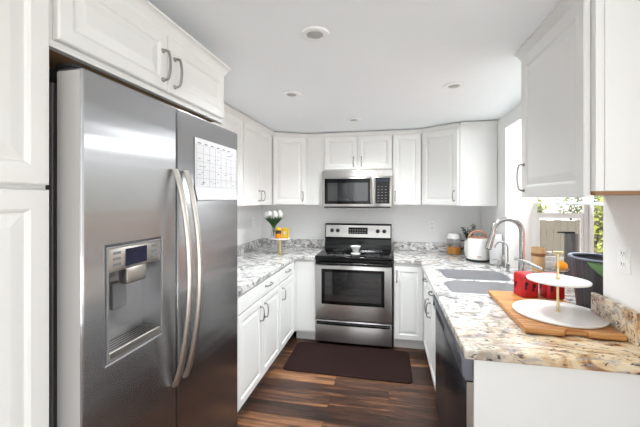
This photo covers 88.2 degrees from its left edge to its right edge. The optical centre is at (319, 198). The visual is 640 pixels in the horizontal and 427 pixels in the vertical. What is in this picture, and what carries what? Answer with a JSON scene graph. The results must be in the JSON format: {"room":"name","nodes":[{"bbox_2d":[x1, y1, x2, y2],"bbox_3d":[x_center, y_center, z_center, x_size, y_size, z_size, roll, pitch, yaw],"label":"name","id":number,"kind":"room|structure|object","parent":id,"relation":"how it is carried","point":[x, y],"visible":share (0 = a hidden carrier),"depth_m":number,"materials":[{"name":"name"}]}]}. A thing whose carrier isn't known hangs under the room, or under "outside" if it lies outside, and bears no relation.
{"room":"kitchen","nodes":[
{"label":"kitchen","id":0,"kind":"room"},
{"bbox_2d":[237,205,261,245],"bbox_3d":[-1.576,0.395,0.675,0.100,2.310,7.480,0,0,12],"label":"wall","id":1,"kind":"structure","parent":0,"point":[246,233],"depth_m":3.92,"materials":[{"name":"white paint"}]},
{"bbox_2d":[49,0,230,123],"bbox_3d":[-0.944,-0.543,1.382,0.809,0.299,0.949,0,0,12],"label":"upper cabinet","id":2,"kind":"object","parent":1,"relation":"attached to","point":[133,44],"visible":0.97,"depth_m":1.15,"materials":[{"name":"white paint"}]},
{"bbox_2d":[211,103,245,206],"bbox_3d":[-0.963,-0.337,2.468,0.360,0.823,1.159,0,0,12],"label":"upper cabinet","id":3,"kind":"object","parent":1,"relation":"attached to","point":[233,119],"visible":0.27,"depth_m":2.89,"materials":[{"name":"white paint"}]},
{"bbox_2d":[243,116,273,205],"bbox_3d":[-0.762,-0.337,3.397,0.374,0.823,0.738,0,0,12],"label":"upper cabinet","id":4,"kind":"object","parent":1,"relation":"attached to","point":[257,139],"visible":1,"depth_m":3.29,"materials":[{"name":"white paint"}]},
{"bbox_2d":[237,238,324,254],"bbox_3d":[-0.591,0.570,3.049,0.858,0.100,2.420,0,0,12],"label":"backsplash","id":5,"kind":"structure","parent":1,"relation":"attached to","point":[316,243],"depth_m":4.17,"materials":[{"name":"stone"}]},
{"bbox_2d":[237,327,440,426],"bbox_3d":[0.799,1.580,0.232,4.930,0.060,7.580,0,0,12],"label":"floor","id":6,"kind":"structure","parent":0,"point":[281,398],"depth_m":2.54,"materials":[{"name":"brown wood"}]},
{"bbox_2d":[0,0,48,426],"bbox_3d":[-1.109,0.412,0.621,0.795,2.274,0.604,0,0,12],"label":"pantry cabinet","id":7,"kind":"object","parent":6,"relation":"on","point":[24,24],"visible":1,"depth_m":0.78,"materials":[{"name":"white paint"}]},
{"bbox_2d":[45,63,236,426],"bbox_3d":[-0.877,0.594,1.373,0.884,1.912,0.907,0,0,12],"label":"refrigerator","id":8,"kind":"object","parent":6,"relation":"on","point":[143,270],"visible":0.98,"depth_m":1.04,"materials":[{"name":"grey metal"}]},
{"bbox_2d":[195,137,236,199],"bbox_3d":[-0.468,-0.122,1.536,0.015,0.260,0.382,0,0,11],"label":"calendar","id":9,"kind":"object","parent":8,"relation":"attached to","point":[215,164],"visible":1,"depth_m":1.50,"materials":[{"name":"grey paper"}]},
{"bbox_2d":[237,271,279,412],"bbox_3d":[-0.794,1.106,2.507,0.674,0.888,1.274,0,0,12],"label":"base cabinet","id":10,"kind":"object","parent":6,"relation":"on","point":[258,308],"visible":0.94,"depth_m":2.54,"materials":[{"name":"white paint"}]},
{"bbox_2d":[237,238,324,296],"bbox_3d":[-0.591,0.591,3.049,0.858,0.141,2.420,0,0,12],"label":"countertop","id":11,"kind":"structure","parent":10,"relation":"on","point":[257,260],"depth_m":3.55,"materials":[{"name":"stone"}]},
{"bbox_2d":[270,237,289,253],"bbox_3d":[-0.444,0.530,3.688,0.224,0.180,0.224,0,0,12],"label":"cake stand","id":12,"kind":"object","parent":11,"relation":"on","point":[281,238],"visible":0.87,"depth_m":3.67,"materials":[{"name":"gold metal"}]},
{"bbox_2d":[265,210,283,237],"bbox_3d":[-0.512,0.286,3.705,0.250,0.306,0.244,0,0,12],"label":"tulip vase","id":13,"kind":"object","parent":12,"relation":"on","point":[273,222],"visible":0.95,"depth_m":3.67,"materials":[{"name":"clear glass"}]},
{"bbox_2d":[275,227,280,237],"bbox_3d":[-0.460,0.378,3.635,0.065,0.122,0.065,0,0,12],"label":"candle","id":14,"kind":"object","parent":12,"relation":"on","point":[278,229],"visible":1,"depth_m":3.61,"materials":[{"name":"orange glass"}]},
{"bbox_2d":[282,228,288,237],"bbox_3d":[-0.382,0.383,3.638,0.076,0.112,0.042,0,0,12],"label":"gift box","id":15,"kind":"object","parent":12,"relation":"on","point":[285,231],"visible":1,"depth_m":3.62,"materials":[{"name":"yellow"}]},
{"bbox_2d":[273,261,293,361],"bbox_3d":[-0.613,1.106,3.381,0.674,0.888,0.508,0,0,12],"label":"base cabinet","id":16,"kind":"object","parent":6,"relation":"on","point":[286,274],"visible":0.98,"depth_m":3.27,"materials":[{"name":"white paint"}]},
{"bbox_2d":[293,259,315,339],"bbox_3d":[-0.409,1.106,3.921,0.853,0.888,0.629,0,0,12],"label":"base cabinet","id":17,"kind":"object","parent":6,"relation":"on","point":[304,270],"visible":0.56,"depth_m":3.57,"materials":[{"name":"white paint"}]},
{"bbox_2d":[283,342,412,383],"bbox_3d":[0.275,1.542,3.150,1.145,0.013,0.590,0,0,12],"label":"kitchen mat","id":18,"kind":"object","parent":6,"relation":"on","point":[386,365],"visible":1,"depth_m":3.09,"materials":[{"name":"black"}]},
{"bbox_2d":[315,223,391,346],"bbox_3d":[0.398,0.928,3.711,0.805,1.242,0.676,0,0,12],"label":"stove","id":19,"kind":"object","parent":6,"relation":"on","point":[353,293],"visible":1,"depth_m":3.45,"materials":[{"name":"silver metal"}]},
{"bbox_2d":[315,248,391,260],"bbox_3d":[0.403,0.623,3.733,0.805,0.031,0.630,0,0,12],"label":"cooktop","id":20,"kind":"object","parent":19,"relation":"in","point":[327,254],"depth_m":3.52,"materials":[{"name":"black glass"}]},
{"bbox_2d":[351,245,360,254],"bbox_3d":[0.388,0.564,3.596,0.116,0.086,0.116,0,0,12],"label":"coffee dripper","id":21,"kind":"object","parent":19,"relation":"on","point":[355,248],"visible":1,"depth_m":3.56,"materials":[{"name":"white ceramic"}]},
{"bbox_2d":[393,258,423,348],"bbox_3d":[0.963,1.106,3.620,0.308,0.888,0.659,0,0,12],"label":"base cabinet","id":22,"kind":"object","parent":6,"relation":"on","point":[408,284],"visible":0.97,"depth_m":3.34,"materials":[{"name":"white paint"}]},
{"bbox_2d":[393,241,639,374],"bbox_3d":[1.402,0.571,2.515,1.618,0.181,2.655,0,0,12],"label":"countertop","id":23,"kind":"structure","parent":22,"relation":"on","point":[482,330],"depth_m":1.49,"materials":[{"name":"stone"}]},
{"bbox_2d":[447,233,464,254],"bbox_3d":[1.508,0.504,3.675,0.180,0.230,0.152,0,0,-9],"label":"jar","id":24,"kind":"object","parent":23,"relation":"on","point":[454,244],"visible":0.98,"depth_m":3.61,"materials":[{"name":"clear glass"}]},
{"bbox_2d":[461,224,475,255],"bbox_3d":[1.591,0.447,3.567,0.162,0.346,0.166,0,0,12],"label":"vase","id":25,"kind":"object","parent":23,"relation":"on","point":[466,234],"visible":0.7,"depth_m":3.53,"materials":[{"name":"white ceramic"}]},
{"bbox_2d":[440,269,513,294],"bbox_3d":[1.196,0.734,2.486,0.526,0.217,0.821,0,0,12],"label":"sink","id":26,"kind":"object","parent":23,"relation":"in","point":[471,287],"visible":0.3,"depth_m":2.50,"materials":[{"name":"silver metal"}]},
{"bbox_2d":[466,230,489,262],"bbox_3d":[1.565,0.466,3.280,0.216,0.307,0.216,0,0,-33],"label":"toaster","id":27,"kind":"object","parent":23,"relation":"on","point":[476,250],"visible":0.94,"depth_m":3.21,"materials":[{"name":"white plastic"}]},
{"bbox_2d":[489,230,501,265],"bbox_3d":[1.633,0.455,3.062,0.116,0.330,0.116,0,0,12],"label":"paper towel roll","id":28,"kind":"object","parent":23,"relation":"on","point":[495,253],"visible":0.66,"depth_m":3.02,"materials":[{"name":"white paper"}]},
{"bbox_2d":[490,259,500,268],"bbox_3d":[1.553,0.577,2.915,0.086,0.086,0.039,0,0,12],"label":"soap pump","id":29,"kind":"object","parent":23,"relation":"on","point":[498,260],"visible":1,"depth_m":2.91,"materials":[{"name":"silver metal"}]},
{"bbox_2d":[494,241,510,271],"bbox_3d":[1.549,0.492,2.796,0.122,0.255,0.069,0,0,37],"label":"tap","id":30,"kind":"object","parent":23,"relation":"on","point":[507,263],"visible":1,"depth_m":2.78,"materials":[{"name":"silver metal"}]},
{"bbox_2d":[485,217,542,270],"bbox_3d":[1.480,0.380,2.541,0.380,0.479,0.114,0,0,23],"label":"faucet","id":31,"kind":"object","parent":23,"relation":"on","point":[522,262],"visible":0.84,"depth_m":2.53,"materials":[{"name":"silver metal"}]},
{"bbox_2d":[531,247,545,272],"bbox_3d":[1.840,0.517,2.784,0.106,0.205,0.105,0,0,12],"label":"wooden cup","id":32,"kind":"object","parent":23,"relation":"on","point":[538,254],"visible":0.94,"depth_m":2.75,"materials":[{"name":"brown wood"}]},
{"bbox_2d":[545,251,555,272],"bbox_3d":[1.954,0.536,2.791,0.092,0.167,0.092,0,0,12],"label":"glass jar","id":33,"kind":"object","parent":23,"relation":"on","point":[550,258],"visible":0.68,"depth_m":2.76,"materials":[{"name":"white"}]},
{"bbox_2d":[488,290,626,340],"bbox_3d":[1.192,0.605,1.772,0.393,0.030,0.645,0,0,12],"label":"cutting board","id":34,"kind":"object","parent":23,"relation":"on","point":[504,299],"visible":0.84,"depth_m":1.52,"materials":[{"name":"brown wood"}]},
{"bbox_2d":[514,271,538,297],"bbox_3d":[1.248,0.520,2.002,0.106,0.138,0.106,0,0,-3],"label":"canister","id":35,"kind":"object","parent":34,"relation":"on","point":[523,287],"visible":0.9,"depth_m":1.95,"materials":[{"name":"red ceramic"}]},
{"bbox_2d":[539,272,564,298],"bbox_3d":[1.385,0.520,1.974,0.106,0.138,0.106,0,0,6],"label":"canister","id":36,"kind":"object","parent":34,"relation":"on","point":[547,291],"visible":0.5,"depth_m":1.93,"materials":[{"name":"red ceramic"}]},
{"bbox_2d":[512,251,609,328],"bbox_3d":[1.213,0.430,1.683,0.404,0.319,0.404,0,0,12],"label":"tiered tray","id":37,"kind":"object","parent":34,"relation":"on","point":[558,313],"visible":0.95,"depth_m":1.66,"materials":[{"name":"white ceramic"}]},
{"bbox_2d":[553,266,569,274],"bbox_3d":[1.834,0.572,2.509,0.104,0.095,0.103,0,0,12],"label":"glass bowl","id":38,"kind":"object","parent":23,"relation":"on","point":[561,270],"visible":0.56,"depth_m":2.47,"materials":[{"name":"white"}]},
{"bbox_2d":[555,260,567,268],"bbox_3d":[1.834,0.514,2.509,0.084,0.082,0.084,0,0,12],"label":"orange","id":39,"kind":"object","parent":38,"relation":"in","point":[562,264],"visible":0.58,"depth_m":2.48,"materials":[{"name":"orange food"}]},
{"bbox_2d":[557,231,578,275],"bbox_3d":[1.970,0.442,2.624,0.145,0.354,0.094,0,0,12],"label":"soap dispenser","id":40,"kind":"object","parent":23,"relation":"on","point":[571,239],"visible":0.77,"depth_m":2.59,"materials":[{"name":"grey metal"}]},
{"bbox_2d":[567,252,602,308],"bbox_3d":[1.496,0.468,1.793,0.234,0.304,0.286,0,0,12],"label":"tub","id":41,"kind":"object","parent":23,"relation":"on","point":[587,266],"visible":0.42,"depth_m":1.75,"materials":[{"name":"grey"}]},
{"bbox_2d":[433,294,472,426],"bbox_3d":[0.990,1.107,1.798,0.611,0.884,0.946,0,0,12],"label":"dishwasher","id":42,"kind":"object","parent":6,"relation":"on","point":[453,372],"visible":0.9,"depth_m":1.72,"materials":[{"name":"grey metal"}]},
{"bbox_2d":[422,273,490,387],"bbox_3d":[1.224,1.106,2.763,0.669,0.888,1.028,0,0,12],"label":"base cabinet","id":43,"kind":"object","parent":6,"relation":"on","point":[429,311],"visible":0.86,"depth_m":2.74,"materials":[{"name":"white paint"}]},
{"bbox_2d":[473,360,639,426],"bbox_3d":[0.979,1.105,1.309,0.687,0.887,0.014,0,0,12],"label":"end panel","id":44,"kind":"object","parent":6,"relation":"on","point":[504,394],"visible":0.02,"depth_m":1.31,"materials":[{"name":"white paint"}]},
{"bbox_2d":[148,0,561,133],"bbox_3d":[0.799,-0.800,0.232,4.930,0.080,7.580,0,0,12],"label":"ceiling","id":45,"kind":"structure","parent":0,"point":[387,65],"depth_m":1.77,"materials":[{"name":"white paint"}]},
{"bbox_2d":[282,91,300,97],"bbox_3d":[-0.207,-0.753,2.402,0.136,0.012,0.136,0,0,12],"label":"recessed light","id":46,"kind":"object","parent":45,"relation":"in","point":[291,94],"visible":1,"depth_m":2.38,"materials":[{"name":"white plastic"}]},
{"bbox_2d":[300,26,329,41],"bbox_3d":[-0.024,-0.753,1.522,0.136,0.012,0.136,0,0,12],"label":"recessed light","id":47,"kind":"object","parent":45,"relation":"in","point":[311,33],"visible":1,"depth_m":1.51,"materials":[{"name":"white plastic"}]},
{"bbox_2d":[347,118,360,121],"bbox_3d":[0.326,-0.753,3.180,0.136,0.012,0.136,0,0,12],"label":"recessed light","id":48,"kind":"object","parent":45,"relation":"in","point":[349,119],"visible":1,"depth_m":3.15,"materials":[{"name":"white plastic"}]},
{"bbox_2d":[443,82,464,88],"bbox_3d":[0.900,-0.753,2.218,0.136,0.012,0.136,0,0,12],"label":"recessed light","id":49,"kind":"object","parent":45,"relation":"in","point":[453,85],"visible":1,"depth_m":2.20,"materials":[{"name":"white plastic"}]},
{"bbox_2d":[262,205,480,326],"bbox_3d":[0.611,0.395,4.091,2.990,2.310,0.100,0,0,12],"label":"wall","id":50,"kind":"structure","parent":0,"point":[409,223],"depth_m":3.98,"materials":[{"name":"white paint"}]},
{"bbox_2d":[271,132,306,204],"bbox_3d":[-0.474,-0.337,3.975,0.702,0.823,0.549,0,0,12],"label":"upper cabinet","id":51,"kind":"object","parent":50,"relation":"attached to","point":[289,150],"visible":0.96,"depth_m":3.80,"materials":[{"name":"white paint"}]},
{"bbox_2d":[307,130,391,204],"bbox_3d":[0.350,-0.337,3.901,0.984,0.823,0.359,0,0,12],"label":"upper cabinet","id":52,"kind":"object","parent":50,"relation":"attached to","point":[369,150],"visible":0.98,"depth_m":3.78,"materials":[{"name":"white paint"}]},
{"bbox_2d":[322,170,391,207],"bbox_3d":[0.440,-0.103,3.846,0.784,0.425,0.410,0,0,12],"label":"microwave","id":53,"kind":"object","parent":52,"relation":"attached to","point":[346,188],"visible":1,"depth_m":3.69,"materials":[{"name":"silver metal"}]},
{"bbox_2d":[392,129,420,204],"bbox_3d":[0.985,-0.337,3.769,0.308,0.823,0.359,0,0,12],"label":"upper cabinet","id":54,"kind":"object","parent":50,"relation":"attached to","point":[406,144],"visible":1,"depth_m":3.63,"materials":[{"name":"white paint"}]},
{"bbox_2d":[428,221,434,230],"bbox_3d":[1.319,0.327,3.888,0.078,0.125,0.009,0,0,12],"label":"electrical outlet","id":55,"kind":"object","parent":50,"relation":"attached to","point":[431,224],"visible":1,"depth_m":3.89,"materials":[{"name":"white plastic"}]},
{"bbox_2d":[393,241,504,265],"bbox_3d":[1.281,0.570,3.490,0.983,0.100,0.795,0,0,12],"label":"backsplash","id":56,"kind":"structure","parent":50,"relation":"attached to","point":[414,246],"depth_m":3.89,"materials":[{"name":"stone"}]},
{"bbox_2d":[420,120,498,205],"bbox_3d":[1.432,-0.337,3.545,0.709,0.823,0.615,0,0,12],"label":"upper cabinet","id":57,"kind":"object","parent":50,"relation":"attached to","point":[459,160],"visible":0.99,"depth_m":3.28,"materials":[{"name":"white paint"}]},
{"bbox_2d":[481,104,639,311],"bbox_3d":[1.643,0.395,2.253,0.220,2.310,3.080,0,0,12],"label":"wall","id":58,"kind":"structure","parent":0,"point":[621,213],"depth_m":2.86,"materials":[{"name":"white paint"}]},
{"bbox_2d":[532,196,602,260],"bbox_3d":[1.990,0.021,2.224,0.469,1.401,1.457,0,0,12],"label":"window","id":59,"kind":"structure","parent":58,"relation":"in","point":[586,217],"depth_m":2.88,"materials":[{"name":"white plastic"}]},
{"bbox_2d":[534,202,602,205],"bbox_3d":[1.979,0.040,2.226,0.428,0.010,1.387,0,0,12],"label":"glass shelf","id":60,"kind":"object","parent":59,"relation":"attached to","point":[535,203],"depth_m":2.64,"materials":[{"name":"clear glass"}]},
{"bbox_2d":[514,0,639,197],"bbox_3d":[1.142,-0.380,1.397,0.407,0.754,0.629,0,0,12],"label":"upper cabinet","id":61,"kind":"object","parent":58,"relation":"attached to","point":[580,68],"visible":1,"depth_m":1.17,"materials":[{"name":"white paint"}]},
{"bbox_2d":[591,292,639,347],"bbox_3d":[1.345,0.550,1.434,0.025,0.140,0.515,0,0,12],"label":"backsplash","id":62,"kind":"structure","parent":58,"relation":"attached to","point":[626,320],"depth_m":1.48,"materials":[{"name":"stone"}]},
{"bbox_2d":[618,244,630,274],"bbox_3d":[1.366,0.274,1.485,0.009,0.125,0.078,0,0,12],"label":"electrical outlet","id":63,"kind":"object","parent":58,"relation":"attached to","point":[624,252],"visible":1,"depth_m":1.48,"materials":[{"name":"white plastic"}]},
{"bbox_2d":[620,250,625,257],"bbox_3d":[1.364,0.250,1.486,0.004,0.030,0.034,0,0,12],"label":"socket","id":64,"kind":"object","parent":63,"relation":"attached to","point":[622,252],"depth_m":1.48,"materials":[{"name":"white plastic"}]},
{"bbox_2d":[620,261,625,267],"bbox_3d":[1.364,0.298,1.486,0.004,0.030,0.034,0,0,12],"label":"socket","id":65,"kind":"object","parent":63,"relation":"attached to","point":[622,263],"depth_m":1.48,"materials":[{"name":"white plastic"}]},
{"bbox_2d":[564,233,578,275],"bbox_3d":[1.995,0.449,2.619,0.094,0.341,0.094,0,0,12],"label":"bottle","id":66,"kind":"object","parent":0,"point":[571,240],"depth_m":2.59,"materials":[{"name":"grey"}]},
{"label":"outside","id":67,"kind":"structure","parent":0,"visible":0},
{"bbox_3d":[0.979,1.900,-0.204,26.000,0.100,28.000,0,0,12],"label":"ground","id":68,"kind":"structure","parent":67,"visible":0},
{"bbox_2d":[537,198,547,212],"bbox_3d":[4.732,0.338,8.434,2.167,3.030,2.168,0,0,12],"label":"shrub","id":69,"kind":"object","parent":68,"relation":"on","point":[540,207],"visible":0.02,"depth_m":8.25,"materials":[{"name":"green plant"}]},
{"bbox_2d":[540,220,602,256],"bbox_3d":[6.583,1.145,6.430,7.272,1.410,0.070,0,0,12],"label":"fence","id":70,"kind":"object","parent":68,"relation":"on","point":[547,232],"visible":0.06,"depth_m":6.76,"materials":[{"name":"grey wood"}]},
{"bbox_2d":[555,196,602,219],"bbox_3d":[7.732,0.174,8.229,2.712,3.357,2.602,0,0,12],"label":"shrub","id":71,"kind":"object","parent":68,"relation":"on","point":[577,210],"visible":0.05,"depth_m":8.97,"materials":[{"name":"green plant"}]},
{"bbox_2d":[594,196,602,253],"bbox_3d":[4.817,0.503,4.778,1.397,2.700,1.381,0,0,12],"label":"shrub","id":72,"kind":"object","parent":68,"relation":"on","point":[598,228],"visible":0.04,"depth_m":5.17,"materials":[{"name":"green plant"}]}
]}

